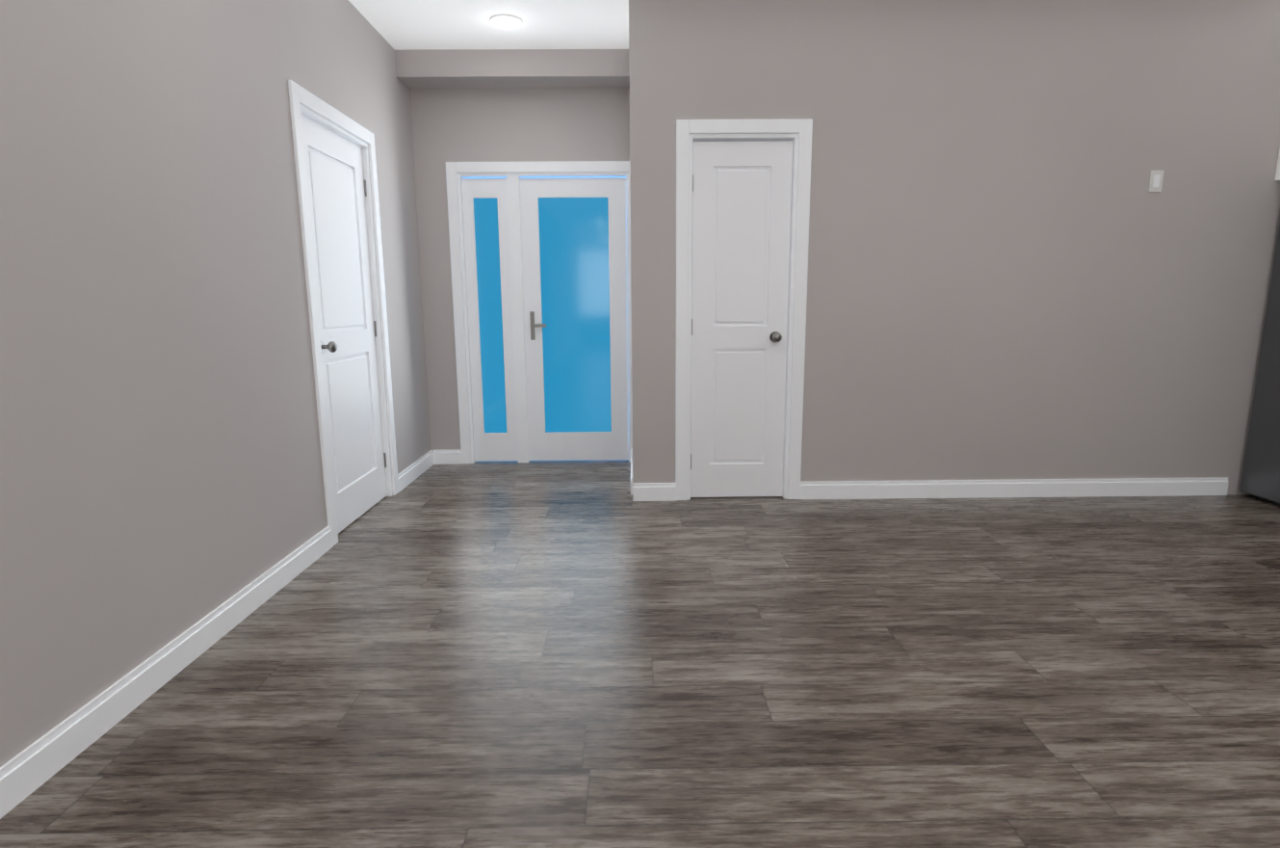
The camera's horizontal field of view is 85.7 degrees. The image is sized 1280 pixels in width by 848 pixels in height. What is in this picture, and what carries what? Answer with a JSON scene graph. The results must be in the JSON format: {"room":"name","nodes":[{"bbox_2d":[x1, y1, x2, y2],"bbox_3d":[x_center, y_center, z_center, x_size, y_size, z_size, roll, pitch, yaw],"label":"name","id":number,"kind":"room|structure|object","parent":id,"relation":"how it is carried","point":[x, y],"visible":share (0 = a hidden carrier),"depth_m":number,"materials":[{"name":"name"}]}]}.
{"room":"empty living room","nodes":[
{"label":"empty living room","id":0,"kind":"room"},
{"bbox_2d":[0,0,431,766],"bbox_3d":[-1.513,0.295,-2.790,0.120,2.740,15.740,-1,10,-1],"label":"wall","id":1,"kind":"structure","parent":0,"point":[160,468],"depth_m":2.16,"materials":[{"name":"paint"}]},
{"bbox_2d":[0,525,332,818],"bbox_3d":[-1.478,0.946,1.088,0.016,0.105,4.590,-1,10,-1],"label":"baseboard","id":2,"kind":"structure","parent":1,"relation":"attached to","point":[31,769],"depth_m":2.03,"materials":[{"name":"white wood"}]},
{"bbox_2d":[301,113,386,532],"bbox_3d":[-1.571,-0.490,3.667,0.187,2.020,0.800,-1,10,-1],"label":"door","id":3,"kind":"structure","parent":1,"relation":"in","point":[336,188],"depth_m":3.65,"materials":[{"name":"white wood"}]},
{"bbox_2d":[287,79,399,546],"bbox_3d":[-1.584,-0.531,3.654,0.152,2.120,0.980,-1,10,-1],"label":"door frame","id":4,"kind":"structure","parent":1,"relation":"attached to","point":[299,95],"depth_m":3.44,"materials":[{"name":"white wood"}]},
{"bbox_2d":[397,449,433,491],"bbox_3d":[-1.519,0.308,4.692,0.016,0.105,0.770,-1,10,-1],"label":"baseboard","id":5,"kind":"structure","parent":1,"relation":"attached to","point":[410,473],"depth_m":4.64,"materials":[{"name":"white wood"}]},
{"bbox_2d":[348,0,628,50],"bbox_3d":[1.359,-1.242,-2.369,11.000,0.100,17.600,-1,10,-1],"label":"ceiling","id":6,"kind":"structure","parent":0,"point":[467,24],"depth_m":3.97,"materials":[{"name":"paint"}]},
{"bbox_2d":[489,13,522,27],"bbox_3d":[-0.762,-2.282,3.922,0.190,0.031,0.190,-1,10,-1],"label":"recessed light","id":7,"kind":"object","parent":6,"relation":"in","point":[503,20],"visible":1,"depth_m":3.89,"materials":[{"name":"white plastic"}]},
{"bbox_2d":[394,49,629,88],"bbox_3d":[-0.808,-2.311,4.501,1.480,0.160,0.250,-1,10,-1],"label":"header beam","id":8,"kind":"structure","parent":0,"point":[492,68],"depth_m":4.38,"materials":[{"name":"paint"}]},
{"bbox_2d":[409,87,629,463],"bbox_3d":[-0.741,-1.073,4.908,1.600,2.740,0.120,-1,10,-1],"label":"wall","id":9,"kind":"structure","parent":0,"point":[517,124],"depth_m":4.70,"materials":[{"name":"paint"}]},
{"bbox_2d":[432,449,461,464],"bbox_3d":[-1.413,0.242,5.064,0.204,0.105,0.016,-1,10,-1],"label":"baseboard","id":10,"kind":"structure","parent":9,"relation":"attached to","point":[447,457],"depth_m":5.06,"materials":[{"name":"white wood"}]},
{"bbox_2d":[461,178,518,461],"bbox_3d":[-1.067,-0.713,4.958,0.318,2.002,0.040,-1,10,-1],"label":"sidelight","id":11,"kind":"object","parent":9,"relation":"attached to","point":[486,234],"visible":0.94,"depth_m":4.94,"materials":[{"name":"white"}]},
{"bbox_2d":[506,176,529,462],"bbox_3d":[-0.869,-0.718,4.970,0.080,2.020,0.110,-1,10,-1],"label":"trim","id":12,"kind":"structure","parent":9,"relation":"attached to","point":[515,258],"depth_m":4.91,"materials":[{"name":"white wood"}]},
{"bbox_2d":[445,160,632,463],"bbox_3d":[-0.659,-0.764,4.964,1.320,2.110,0.152,-1,10,-1],"label":"door frame","id":13,"kind":"structure","parent":9,"relation":"attached to","point":[548,169],"depth_m":4.80,"materials":[{"name":"white wood"}]},
{"bbox_2d":[519,177,628,460],"bbox_3d":[-0.459,-0.714,4.940,0.738,2.002,0.090,-1,10,-1],"label":"door leaf","id":14,"kind":"structure","parent":9,"relation":"in","point":[574,248],"depth_m":4.94,"materials":[{"name":"white"}]},
{"bbox_2d":[0,459,1279,847],"bbox_3d":[1.379,1.554,-1.874,11.000,0.100,17.600,-1,10,-1],"label":"floor","id":15,"kind":"structure","parent":0,"point":[535,654],"depth_m":2.12,"materials":[{"name":"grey wood"}]},
{"bbox_2d":[1239,225,1279,505],"bbox_3d":[3.999,-0.366,3.566,0.860,1.750,0.816,-1,10,-1],"label":"fridge","id":16,"kind":"object","parent":15,"relation":"on","point":[1261,477],"visible":0.86,"depth_m":3.92,"materials":[{"name":"silver metal"}]},
{"bbox_2d":[628,0,1279,494],"bbox_3d":[2.205,-0.925,3.953,4.510,2.740,0.120,-1,10,-1],"label":"wall","id":17,"kind":"structure","parent":0,"point":[1016,270],"depth_m":3.85,"materials":[{"name":"paint"}]},
{"bbox_2d":[632,482,675,500],"bbox_3d":[0.085,0.403,4.094,0.250,0.105,0.016,-1,10,-1],"label":"baseboard","id":18,"kind":"structure","parent":17,"relation":"attached to","point":[653,491],"depth_m":4.09,"materials":[{"name":"white wood"}]},
{"bbox_2d":[690,140,792,496],"bbox_3d":[0.568,-0.562,3.986,0.560,2.020,0.187,-1,10,-1],"label":"pantry door","id":19,"kind":"structure","parent":17,"relation":"in","point":[742,197],"depth_m":3.96,"materials":[{"name":"white wood"}]},
{"bbox_2d":[675,119,812,499],"bbox_3d":[0.572,-0.610,3.990,0.740,2.130,0.152,-1,10,-1],"label":"door frame","id":20,"kind":"structure","parent":17,"relation":"attached to","point":[689,132],"depth_m":3.88,"materials":[{"name":"white wood"}]},
{"bbox_2d":[799,477,1228,498],"bbox_3d":[2.230,0.384,4.115,2.560,0.105,0.016,-1,10,-1],"label":"baseboard","id":21,"kind":"structure","parent":17,"relation":"attached to","point":[977,488],"depth_m":4.11,"materials":[{"name":"white wood"}]},
{"bbox_2d":[1148,170,1164,192],"bbox_3d":[2.858,-1.343,3.821,0.072,0.116,0.009,-1,10,-1],"label":"light switch","id":22,"kind":"object","parent":17,"relation":"attached to","point":[1156,181],"visible":1,"depth_m":3.82,"materials":[{"name":"white plastic"}]},
{"bbox_2d":[1274,146,1279,180],"bbox_3d":[3.973,-1.711,3.445,0.950,0.840,0.635,-1,10,-1],"label":"upper cabinet","id":23,"kind":"object","parent":17,"relation":"attached to","point":[1277,174],"visible":1,"depth_m":3.80,"materials":[{"name":"white"}]},
{"bbox_3d":[0.005,-0.993,4.423,0.120,2.740,0.880,-1,10,-1],"label":"wall","id":24,"kind":"structure","parent":0,"visible":0},
{"bbox_2d":[630,447,633,494],"bbox_3d":[-0.054,0.305,4.652,0.016,0.105,0.880,-1,10,-1],"label":"baseboard","id":25,"kind":"structure","parent":24,"relation":"attached to","point":[632,492],"depth_m":4.39,"materials":[{"name":"white wood"}]},
{"label":"outside","id":26,"kind":"structure","parent":0,"visible":0},
{"bbox_2d":[626,207,628,422],"bbox_3d":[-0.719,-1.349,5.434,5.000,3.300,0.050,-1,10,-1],"label":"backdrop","id":27,"kind":"structure","parent":26,"point":[627,313],"depth_m":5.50,"materials":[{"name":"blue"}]}
]}

